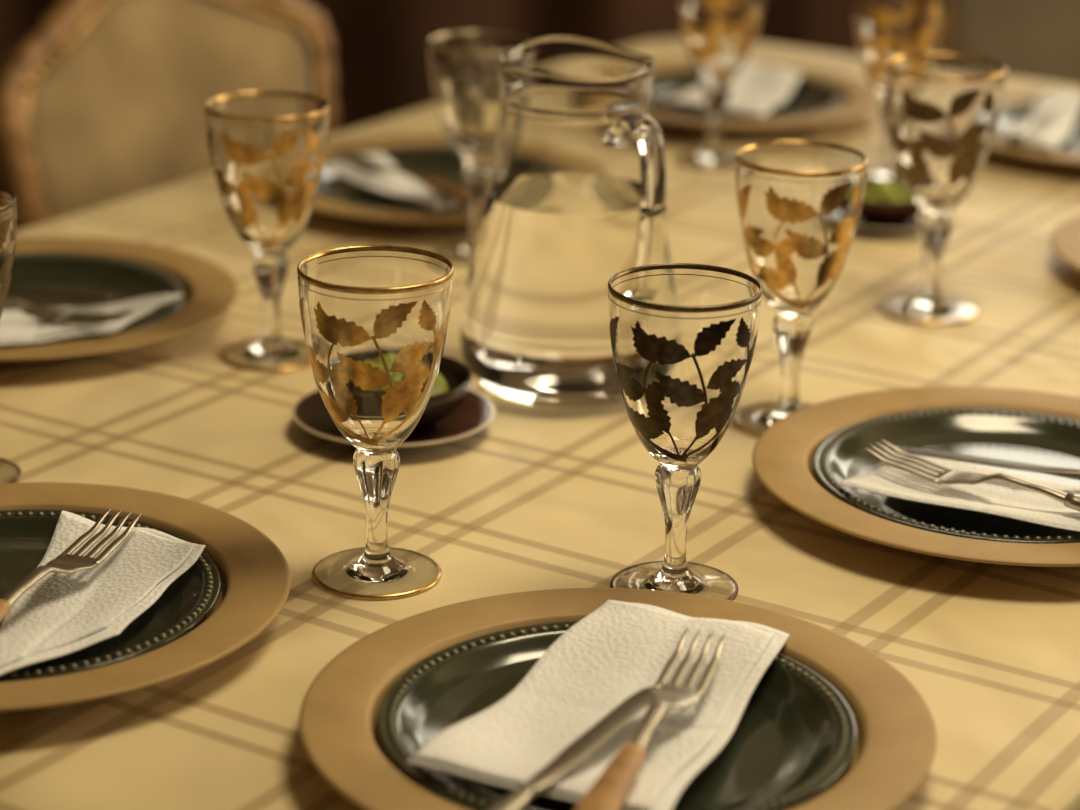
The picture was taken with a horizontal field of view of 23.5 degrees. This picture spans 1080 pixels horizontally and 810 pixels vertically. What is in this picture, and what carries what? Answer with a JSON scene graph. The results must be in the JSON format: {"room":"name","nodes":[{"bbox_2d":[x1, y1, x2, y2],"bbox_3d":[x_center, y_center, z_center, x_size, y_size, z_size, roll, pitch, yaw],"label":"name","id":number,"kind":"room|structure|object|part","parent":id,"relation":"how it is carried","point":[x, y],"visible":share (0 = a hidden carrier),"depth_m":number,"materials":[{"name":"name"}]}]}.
{"room":"dining room","nodes":[
{"label":"dining room","id":0,"kind":"room"},
{"bbox_2d":[807,0,951,55],"bbox_3d":[0.028,-1.578,4.374,6.000,2.800,0.100,1,19,0],"label":"wall","id":1,"kind":"structure","parent":0,"point":[831,27],"depth_m":4.63,"materials":[{"name":"red paint"}]},
{"bbox_3d":[-0.016,0.926,1.593,7.000,0.100,8.400,1,19,0],"label":"floor","id":2,"kind":"structure","parent":0,"visible":0},
{"bbox_2d":[0,0,338,230],"bbox_3d":[-0.206,0.000,2.703,0.563,0.898,0.541,13,22,31],"label":"dining chair","id":3,"kind":"object","parent":2,"relation":"on","point":[103,103],"visible":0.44,"depth_m":2.67,"materials":[{"name":"beige fabric"}]},
{"bbox_2d":[0,0,808,186],"bbox_3d":[-0.262,-0.805,4.436,1.454,1.250,0.084,1,19,0],"label":"curtain","id":4,"kind":"object","parent":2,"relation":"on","point":[381,55],"visible":0.09,"depth_m":4.49,"materials":[{"name":"brown fabric"}]},
{"bbox_2d":[936,0,1079,85],"bbox_3d":[0.598,-0.167,3.130,0.541,0.959,0.572,13,22,31],"label":"dining chair","id":5,"kind":"object","parent":2,"relation":"on","point":[1039,40],"visible":0.09,"depth_m":3.28,"materials":[{"name":"beige fabric"}]},
{"bbox_3d":[0.727,-0.462,3.232,0.533,0.459,0.110,13,22,31],"label":"frame","id":6,"kind":"part","parent":5,"relation":"part of","materials":[{"name":"brown wood"}]},
{"bbox_3d":[0.722,-0.459,3.225,0.476,0.400,0.081,13,22,31],"label":"gilt moulding","id":7,"kind":"part","parent":5,"relation":"part of","materials":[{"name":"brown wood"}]},
{"bbox_3d":[0.113,0.271,2.194,1.123,0.746,1.898,13,22,31],"label":"dining table","id":8,"kind":"object","parent":2,"relation":"on","visible":0},
{"bbox_2d":[0,38,1079,809],"bbox_3d":[0.117,0.011,2.103,1.254,0.202,2.031,13,22,31],"label":"tablecloth","id":9,"kind":"object","parent":8,"relation":"on","point":[536,498],"visible":0.29,"depth_m":1.67,"materials":[{"name":"fabric"}]},
{"bbox_2d":[0,186,20,483],"bbox_3d":[-0.370,-0.041,1.637,0.086,0.185,0.086,19,26,41],"label":"goblet","id":10,"kind":"object","parent":9,"relation":"on","point":[10,472],"visible":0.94,"depth_m":1.61,"materials":[{"name":"clear glass"}]},
{"bbox_2d":[0,186,15,290],"bbox_3d":[-0.369,-0.077,1.624,0.086,0.108,0.086,-14,24,-37],"label":"bowl","id":11,"kind":"object","parent":10,"relation":"on","point":[7,196],"depth_m":1.61,"materials":[{"name":"clear glass"}]},
{"bbox_2d":[3,253,186,344],"bbox_3d":[-0.390,-0.076,1.978,0.240,0.017,0.240,4,19,9],"label":"dinner plate","id":12,"kind":"object","parent":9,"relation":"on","point":[120,279],"visible":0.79,"depth_m":2.05,"materials":[{"name":"black ceramic"}]},
{"bbox_2d":[0,294,182,344],"bbox_3d":[-0.343,-0.059,1.901,0.166,0.015,0.121,-2,19,-9],"label":"paper napkin","id":13,"kind":"object","parent":12,"relation":"on","point":[16,327],"visible":0.73,"depth_m":1.89,"materials":[{"name":"white paper"}]},
{"bbox_2d":[8,288,112,299],"bbox_3d":[-0.427,-0.089,1.953,0.220,0.008,0.016,5,20,10],"label":"table knife","id":14,"kind":"object","parent":13,"relation":"on","point":[18,291],"visible":0.91,"depth_m":1.94,"materials":[{"name":"grey metal"}]},
{"bbox_2d":[5,297,133,324],"bbox_3d":[-0.405,-0.075,1.905,0.228,0.013,0.026,7,20,18],"label":"fork","id":15,"kind":"object","parent":13,"relation":"on","point":[47,315],"visible":0.97,"depth_m":1.89,"materials":[{"name":"silver metal"}]},
{"bbox_2d":[0,510,220,681],"bbox_3d":[-0.299,0.109,1.451,0.240,0.017,0.240,9,21,22],"label":"dinner plate","id":16,"kind":"object","parent":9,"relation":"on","point":[26,536],"visible":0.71,"depth_m":1.46,"materials":[{"name":"black ceramic"}]},
{"bbox_2d":[0,511,204,674],"bbox_3d":[-0.246,0.110,1.423,0.095,0.015,0.256,2,19,4],"label":"paper napkin","id":17,"kind":"object","parent":16,"relation":"on","point":[62,614],"visible":0.92,"depth_m":1.44,"materials":[{"name":"white paper"}]},
{"bbox_2d":[0,509,141,620],"bbox_3d":[-0.280,0.101,1.408,0.026,0.013,0.228,8,20,18],"label":"fork","id":18,"kind":"object","parent":17,"relation":"on","point":[66,562],"visible":1,"depth_m":1.46,"materials":[{"name":"silver metal"}]},
{"bbox_3d":[-0.303,0.122,1.347,0.020,0.011,0.090,8,20,18],"label":"handle","id":19,"kind":"part","parent":18,"relation":"part of","materials":[{"name":"brown wood"}]},
{"bbox_2d":[0,237,238,360],"bbox_3d":[-0.390,-0.075,1.979,0.319,0.023,0.319,1,19,0],"label":"charger plate","id":20,"kind":"object","parent":9,"relation":"on","point":[212,290],"visible":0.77,"depth_m":1.99,"materials":[{"name":"gold metal"}]},
{"bbox_2d":[0,482,290,711],"bbox_3d":[-0.299,0.111,1.451,0.319,0.023,0.319,1,19,0],"label":"charger plate","id":21,"kind":"object","parent":9,"relation":"on","point":[255,575],"visible":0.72,"depth_m":1.45,"materials":[{"name":"gold metal"}]},
{"bbox_2d":[205,91,328,371],"bbox_3d":[-0.196,-0.126,1.883,0.088,0.189,0.088,-10,22,-28],"label":"goblet","id":22,"kind":"object","parent":9,"relation":"on","point":[267,149],"visible":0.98,"depth_m":1.85,"materials":[{"name":"clear glass"}]},
{"bbox_2d":[206,91,328,256],"bbox_3d":[-0.195,-0.163,1.870,0.088,0.110,0.088,0,19,-2],"label":"bowl","id":23,"kind":"object","parent":22,"relation":"on","point":[267,149],"depth_m":1.84,"materials":[{"name":"clear glass"}]},
{"bbox_3d":[-0.197,-0.078,1.900,0.027,0.069,0.027,0,19,-2],"label":"stem","id":24,"kind":"part","parent":22,"relation":"part of","materials":[{"name":"clear glass"}]},
{"bbox_2d":[297,245,453,599],"bbox_3d":[-0.094,0.011,1.498,0.088,0.189,0.088,-8,21,-25],"label":"goblet","id":25,"kind":"object","parent":9,"relation":"on","point":[375,319],"visible":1,"depth_m":1.47,"materials":[{"name":"clear glass"}]},
{"bbox_2d":[298,245,452,455],"bbox_3d":[-0.094,-0.026,1.485,0.088,0.110,0.088,3,19,5],"label":"bowl","id":26,"kind":"object","parent":25,"relation":"on","point":[375,319],"depth_m":1.46,"materials":[{"name":"clear glass"}]},
{"bbox_3d":[-0.095,0.058,1.514,0.027,0.069,0.027,3,19,5],"label":"stem","id":27,"kind":"part","parent":25,"relation":"part of","materials":[{"name":"clear glass"}]},
{"bbox_2d":[312,134,470,225],"bbox_3d":[-0.094,-0.197,2.345,0.319,0.023,0.319,1,19,0],"label":"charger plate","id":28,"kind":"object","parent":9,"relation":"on","point":[322,204],"visible":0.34,"depth_m":2.24,"materials":[{"name":"gold metal"}]},
{"bbox_2d":[292,389,494,446],"bbox_3d":[-0.099,0.010,1.762,0.138,0.015,0.138,1,19,0],"label":"saucer","id":29,"kind":"object","parent":9,"relation":"on","point":[476,412],"visible":0.44,"depth_m":1.75,"materials":[{"name":"red ceramic"}]},
{"bbox_2d":[411,355,471,432],"bbox_3d":[-0.099,-0.005,1.757,0.106,0.035,0.106,1,19,0],"label":"bowl","id":30,"kind":"object","parent":29,"relation":"on","point":[457,376],"visible":0.23,"depth_m":1.74,"materials":[{"name":"brown ceramic"}]},
{"bbox_2d":[431,377,445,394],"bbox_3d":[-0.076,-0.009,1.743,0.024,0.018,0.025,-7,21,-21],"label":"lime piece","id":31,"kind":"object","parent":30,"relation":"in","point":[439,387],"visible":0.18,"depth_m":1.74,"materials":[{"name":"green food"}]},
{"bbox_2d":[437,373,448,391],"bbox_3d":[-0.075,-0.016,1.764,0.023,0.016,0.025,-10,22,-29],"label":"lime piece","id":32,"kind":"object","parent":30,"relation":"in","point":[439,376],"visible":0.2,"depth_m":1.76,"materials":[{"name":"green food"}]},
{"bbox_2d":[317,146,470,211],"bbox_3d":[-0.094,-0.199,2.345,0.240,0.017,0.240,-3,20,-10],"label":"dinner plate","id":33,"kind":"object","parent":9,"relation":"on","point":[439,163],"visible":0.3,"depth_m":2.38,"materials":[{"name":"black ceramic"}]},
{"bbox_2d":[324,152,457,210],"bbox_3d":[-0.119,-0.196,2.306,0.073,0.016,0.215,-11,23,-32],"label":"paper napkin","id":34,"kind":"object","parent":33,"relation":"on","point":[397,184],"visible":0.74,"depth_m":2.32,"materials":[{"name":"white paper"}]},
{"bbox_2d":[330,146,470,207],"bbox_3d":[-0.111,-0.199,2.277,0.026,0.013,0.228,-14,24,-36],"label":"fork","id":35,"kind":"object","parent":34,"relation":"on","point":[457,194],"visible":0.9,"depth_m":2.28,"materials":[{"name":"silver metal"}]},
{"bbox_3d":[-0.069,-0.180,2.226,0.020,0.011,0.090,-14,24,-36],"label":"handle","id":36,"kind":"part","parent":35,"relation":"part of","materials":[{"name":"brown wood"}]},
{"bbox_2d":[428,31,529,265],"bbox_3d":[-0.051,-0.212,2.149,0.085,0.182,0.085,8,20,19],"label":"goblet","id":37,"kind":"object","parent":9,"relation":"on","point":[463,67],"visible":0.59,"depth_m":2.12,"materials":[{"name":"clear glass"}]},
{"bbox_3d":[-0.051,-0.166,2.165,0.025,0.067,0.025,0,19,-2],"label":"stem","id":38,"kind":"part","parent":37,"relation":"part of","materials":[{"name":"clear glass"}]},
{"bbox_2d":[428,31,529,169],"bbox_3d":[-0.050,-0.247,2.137,0.084,0.106,0.084,8,20,19],"label":"bowl","id":39,"kind":"object","parent":37,"relation":"on","point":[463,67],"depth_m":2.11,"materials":[{"name":"clear glass"}]},
{"bbox_2d":[459,36,671,407],"bbox_3d":[0.023,-0.128,1.825,0.157,0.240,0.159,1,19,0],"label":"water jug","id":40,"kind":"object","parent":9,"relation":"on","point":[575,200],"visible":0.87,"depth_m":1.77,"materials":[{"name":"clear glass"}]},
{"bbox_3d":[0.064,-0.132,1.764,0.030,0.132,0.052,-15,25,-38],"label":"handle","id":41,"kind":"part","parent":40,"relation":"part of","materials":[{"name":"clear glass"}]},
{"bbox_2d":[378,621,856,809],"bbox_3d":[0.039,0.164,1.310,0.240,0.017,0.240,17,25,39],"label":"dinner plate","id":42,"kind":"object","parent":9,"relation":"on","point":[795,734],"visible":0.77,"depth_m":1.32,"materials":[{"name":"black ceramic"}]},
{"bbox_2d":[407,600,788,809],"bbox_3d":[0.042,0.151,1.318,0.132,0.016,0.228,9,21,22],"label":"paper napkin","id":43,"kind":"object","parent":42,"relation":"on","point":[620,649],"visible":0.81,"depth_m":1.32,"materials":[{"name":"white paper"}]},
{"bbox_2d":[488,686,657,809],"bbox_3d":[0.004,0.173,1.223,0.016,0.008,0.220,11,22,27],"label":"table knife","id":44,"kind":"object","parent":43,"relation":"on","point":[590,740],"visible":1,"depth_m":1.24,"materials":[{"name":"silver metal"}]},
{"bbox_3d":[-0.027,0.192,1.169,0.016,0.008,0.090,11,22,27],"label":"handle","id":45,"kind":"part","parent":44,"relation":"part of","materials":[{"name":"silver metal"}]},
{"bbox_2d":[574,629,725,809],"bbox_3d":[0.052,0.158,1.260,0.026,0.013,0.228,7,20,16],"label":"fork","id":46,"kind":"object","parent":43,"relation":"on","point":[610,790],"visible":1,"depth_m":1.26,"materials":[{"name":"silver metal"}]},
{"bbox_3d":[0.031,0.180,1.198,0.020,0.011,0.090,7,20,16],"label":"handle","id":47,"kind":"part","parent":46,"relation":"part of","materials":[{"name":"brown wood"}]},
{"bbox_2d":[299,588,936,809],"bbox_3d":[0.039,0.166,1.311,0.319,0.023,0.319,1,19,0],"label":"charger plate","id":48,"kind":"object","parent":9,"relation":"on","point":[896,743],"visible":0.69,"depth_m":1.33,"materials":[{"name":"gold metal"}]},
{"bbox_2d":[608,263,761,600],"bbox_3d":[0.080,0.020,1.486,0.086,0.185,0.086,0,19,-3],"label":"goblet","id":49,"kind":"object","parent":9,"relation":"on","point":[683,336],"visible":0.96,"depth_m":1.45,"materials":[{"name":"clear glass"}]},
{"bbox_3d":[0.079,0.067,1.502,0.025,0.068,0.025,10,21,23],"label":"stem","id":50,"kind":"part","parent":49,"relation":"part of","materials":[{"name":"clear glass"}]},
{"bbox_2d":[608,263,760,471],"bbox_3d":[0.080,-0.017,1.473,0.086,0.108,0.086,2,19,2],"label":"bowl","id":51,"kind":"object","parent":49,"relation":"on","point":[683,336],"depth_m":1.45,"materials":[{"name":"clear glass"}]},
{"bbox_2d":[674,0,764,170],"bbox_3d":[0.169,-0.323,2.469,0.088,0.189,0.088,-8,21,-25],"label":"goblet","id":52,"kind":"object","parent":9,"relation":"on","point":[719,36],"visible":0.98,"depth_m":2.44,"materials":[{"name":"clear glass"}]},
{"bbox_3d":[0.168,-0.276,2.486,0.027,0.069,0.027,-2,19,-9],"label":"stem","id":53,"kind":"part","parent":52,"relation":"part of","materials":[{"name":"clear glass"}]},
{"bbox_2d":[676,0,764,83],"bbox_3d":[0.170,-0.361,2.456,0.088,0.110,0.088,-2,19,-9],"label":"bowl","id":54,"kind":"object","parent":52,"relation":"on","point":[719,36],"depth_m":2.43,"materials":[{"name":"clear glass"}]},
{"bbox_2d":[649,69,843,118],"bbox_3d":[0.195,-0.317,2.698,0.240,0.017,0.240,5,20,10],"label":"dinner plate","id":55,"kind":"object","parent":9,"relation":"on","point":[808,96],"visible":0.48,"depth_m":2.71,"materials":[{"name":"black ceramic"}]},
{"bbox_2d":[651,61,802,115],"bbox_3d":[0.214,-0.325,2.695,0.130,0.016,0.228,10,21,25],"label":"paper napkin","id":56,"kind":"object","parent":55,"relation":"on","point":[755,88],"visible":0.74,"depth_m":2.71,"materials":[{"name":"white paper"}]},
{"bbox_2d":[649,60,881,132],"bbox_3d":[0.195,-0.315,2.699,0.319,0.023,0.319,1,19,0],"label":"charger plate","id":57,"kind":"object","parent":9,"relation":"on","point":[860,97],"visible":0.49,"depth_m":2.62,"materials":[{"name":"gold metal"}]},
{"bbox_2d":[733,141,867,436],"bbox_3d":[0.173,-0.077,1.762,0.088,0.189,0.088,7,20,17],"label":"goblet","id":58,"kind":"object","parent":9,"relation":"on","point":[799,203],"visible":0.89,"depth_m":1.73,"materials":[{"name":"clear glass"}]},
{"bbox_3d":[0.172,-0.029,1.779,0.027,0.069,0.027,-1,19,-6],"label":"stem","id":59,"kind":"part","parent":58,"relation":"part of","materials":[{"name":"clear glass"}]},
{"bbox_2d":[735,141,866,318],"bbox_3d":[0.173,-0.114,1.750,0.088,0.110,0.088,-1,19,-6],"label":"bowl","id":60,"kind":"object","parent":58,"relation":"on","point":[799,203],"depth_m":1.72,"materials":[{"name":"clear glass"}]},
{"bbox_2d":[857,218,917,233],"bbox_3d":[0.303,-0.164,2.287,0.110,0.012,0.110,1,19,0],"label":"saucer","id":61,"kind":"object","parent":9,"relation":"on","point":[912,225],"visible":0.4,"depth_m":2.26,"materials":[{"name":"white ceramic"}]},
{"bbox_2d":[860,178,920,225],"bbox_3d":[0.303,-0.176,2.282,0.084,0.028,0.084,1,19,0],"label":"bowl","id":62,"kind":"object","parent":61,"relation":"on","point":[879,213],"visible":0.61,"depth_m":2.25,"materials":[{"name":"red ceramic"}]},
{"bbox_2d":[864,194,881,200],"bbox_3d":[0.289,-0.178,2.265,0.021,0.013,0.019,15,23,34],"label":"lime piece","id":63,"kind":"object","parent":62,"relation":"in","point":[874,197],"visible":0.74,"depth_m":2.26,"materials":[{"name":"green food"}]},
{"bbox_2d":[865,182,883,194],"bbox_3d":[0.293,-0.187,2.279,0.019,0.016,0.019,3,19,7],"label":"lime piece","id":64,"kind":"object","parent":62,"relation":"in","point":[870,188],"visible":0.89,"depth_m":2.27,"materials":[{"name":"green food"}]},
{"bbox_2d":[873,179,892,186],"bbox_3d":[0.303,-0.191,2.289,0.019,0.013,0.020,5,20,12],"label":"lime piece","id":65,"kind":"object","parent":62,"relation":"in","point":[882,181],"visible":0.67,"depth_m":2.29,"materials":[{"name":"food"}]},
{"bbox_2d":[876,185,897,199],"bbox_3d":[0.303,-0.185,2.268,0.020,0.016,0.018,5,20,12],"label":"lime piece","id":66,"kind":"object","parent":62,"relation":"in","point":[886,191],"visible":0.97,"depth_m":2.26,"materials":[{"name":"green food"}]},
{"bbox_2d":[882,196,901,201],"bbox_3d":[0.307,-0.176,2.262,0.018,0.014,0.022,-7,21,-21],"label":"lime piece","id":67,"kind":"object","parent":62,"relation":"in","point":[896,198],"visible":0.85,"depth_m":2.25,"materials":[{"name":"green food"}]},
{"bbox_2d":[892,184,907,195],"bbox_3d":[0.315,-0.188,2.278,0.020,0.015,0.018,18,25,40],"label":"lime piece","id":68,"kind":"object","parent":62,"relation":"in","point":[900,188],"visible":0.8,"depth_m":2.27,"materials":[{"name":"green food"}]},
{"bbox_2d":[899,193,913,201],"bbox_3d":[0.322,-0.179,2.271,0.019,0.014,0.020,-7,21,-21],"label":"lime piece","id":69,"kind":"object","parent":62,"relation":"in","point":[907,197],"visible":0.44,"depth_m":2.27,"materials":[{"name":"green food"}]},
{"bbox_2d":[853,0,947,178],"bbox_3d":[0.329,-0.299,2.407,0.088,0.189,0.088,10,21,25],"label":"goblet","id":70,"kind":"object","parent":9,"relation":"on","point":[885,30],"visible":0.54,"depth_m":2.36,"materials":[{"name":"clear glass"}]},
{"bbox_3d":[0.328,-0.251,2.423,0.027,0.069,0.027,4,19,9],"label":"stem","id":71,"kind":"part","parent":70,"relation":"part of","materials":[{"name":"clear glass"}]},
{"bbox_2d":[853,0,947,100],"bbox_3d":[0.330,-0.336,2.394,0.088,0.110,0.088,4,19,9],"label":"bowl","id":72,"kind":"object","parent":70,"relation":"on","point":[885,30],"depth_m":2.36,"materials":[{"name":"clear glass"}]},
{"bbox_2d":[752,386,1079,566],"bbox_3d":[0.294,0.050,1.655,0.319,0.023,0.319,1,19,0],"label":"charger plate","id":73,"kind":"object","parent":9,"relation":"on","point":[783,455],"visible":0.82,"depth_m":1.66,"materials":[{"name":"gold metal"}]},
{"bbox_2d":[878,53,1006,324],"bbox_3d":[0.308,-0.167,2.017,0.095,0.196,0.095,4,19,9],"label":"goblet","id":74,"kind":"object","parent":9,"relation":"on","point":[943,110],"visible":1,"depth_m":1.98,"materials":[{"name":"clear glass"}]},
{"bbox_3d":[0.308,-0.117,2.034,0.028,0.072,0.028,4,19,9],"label":"stem","id":75,"kind":"part","parent":74,"relation":"part of","materials":[{"name":"clear glass"}]},
{"bbox_2d":[885,53,1005,213],"bbox_3d":[0.309,-0.206,2.003,0.091,0.115,0.091,4,19,9],"label":"bowl","id":76,"kind":"object","parent":74,"relation":"on","point":[943,110],"depth_m":1.97,"materials":[{"name":"clear glass"}]},
{"bbox_2d":[813,408,1079,543],"bbox_3d":[0.294,0.049,1.654,0.240,0.017,0.240,9,21,21],"label":"dinner plate","id":77,"kind":"object","parent":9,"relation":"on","point":[1018,436],"visible":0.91,"depth_m":1.71,"materials":[{"name":"black ceramic"}]},
{"bbox_2d":[837,455,1079,531],"bbox_3d":[0.285,0.053,1.612,0.178,0.015,0.102,10,21,25],"label":"paper napkin","id":78,"kind":"object","parent":77,"relation":"on","point":[995,497],"visible":0.76,"depth_m":1.61,"materials":[{"name":"white paper"}]},
{"bbox_2d":[860,438,1079,510],"bbox_3d":[0.299,0.052,1.577,0.228,0.013,0.026,15,23,34],"label":"fork","id":79,"kind":"object","parent":78,"relation":"on","point":[929,470],"visible":1,"depth_m":1.61,"materials":[{"name":"silver metal"}]},
{"bbox_3d":[0.354,0.067,1.538,0.090,0.011,0.020,15,23,34],"label":"handle","id":80,"kind":"part","parent":79,"relation":"part of","materials":[{"name":"silver metal"}]},
{"bbox_2d":[885,445,1079,479],"bbox_3d":[0.322,0.041,1.619,0.220,0.008,0.016,8,20,20],"label":"table knife","id":81,"kind":"object","parent":78,"relation":"on","point":[1071,473],"visible":1,"depth_m":1.63,"materials":[{"name":"grey metal"}]},
{"bbox_2d":[990,91,1079,167],"bbox_3d":[0.556,-0.266,2.575,0.319,0.023,0.319,1,19,0],"label":"charger plate","id":82,"kind":"object","parent":9,"relation":"on","point":[1072,160],"visible":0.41,"depth_m":2.48,"materials":[{"name":"gold metal"}]},
{"bbox_2d":[994,103,1079,153],"bbox_3d":[0.557,-0.267,2.574,0.240,0.017,0.240,17,25,38],"label":"dinner plate","id":83,"kind":"object","parent":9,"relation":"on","point":[1010,115],"visible":0.31,"depth_m":2.62,"materials":[{"name":"black ceramic"}]},
{"bbox_2d":[1000,88,1079,149],"bbox_3d":[0.503,-0.284,2.590,0.057,0.016,0.278,7,20,16],"label":"paper napkin","id":84,"kind":"object","parent":83,"relation":"on","point":[1057,126],"visible":0.86,"depth_m":2.59,"materials":[{"name":"white paper"}]},
{"bbox_2d":[1009,94,1065,140],"bbox_3d":[0.494,-0.286,2.565,0.016,0.008,0.220,9,21,21],"label":"table knife","id":85,"kind":"object","parent":84,"relation":"on","point":[1022,132],"visible":1,"depth_m":2.54,"materials":[{"name":"silver metal"}]},
{"bbox_3d":[0.469,-0.267,2.508,0.016,0.008,0.090,9,21,21],"label":"handle","id":86,"kind":"part","parent":85,"relation":"part of","materials":[{"name":"silver metal"}]},
{"bbox_3d":[0.510,-0.298,2.602,0.013,0.007,0.135,9,21,21],"label":"blade","id":87,"kind":"part","parent":85,"relation":"part of","materials":[{"name":"silver metal"}]},
{"bbox_2d":[1050,216,1079,269],"bbox_3d":[0.582,-0.115,2.144,0.319,0.023,0.319,1,19,0],"label":"charger plate","id":88,"kind":"object","parent":9,"relation":"on","point":[1065,239],"visible":1,"depth_m":2.16,"materials":[{"name":"gold metal"}]}
]}

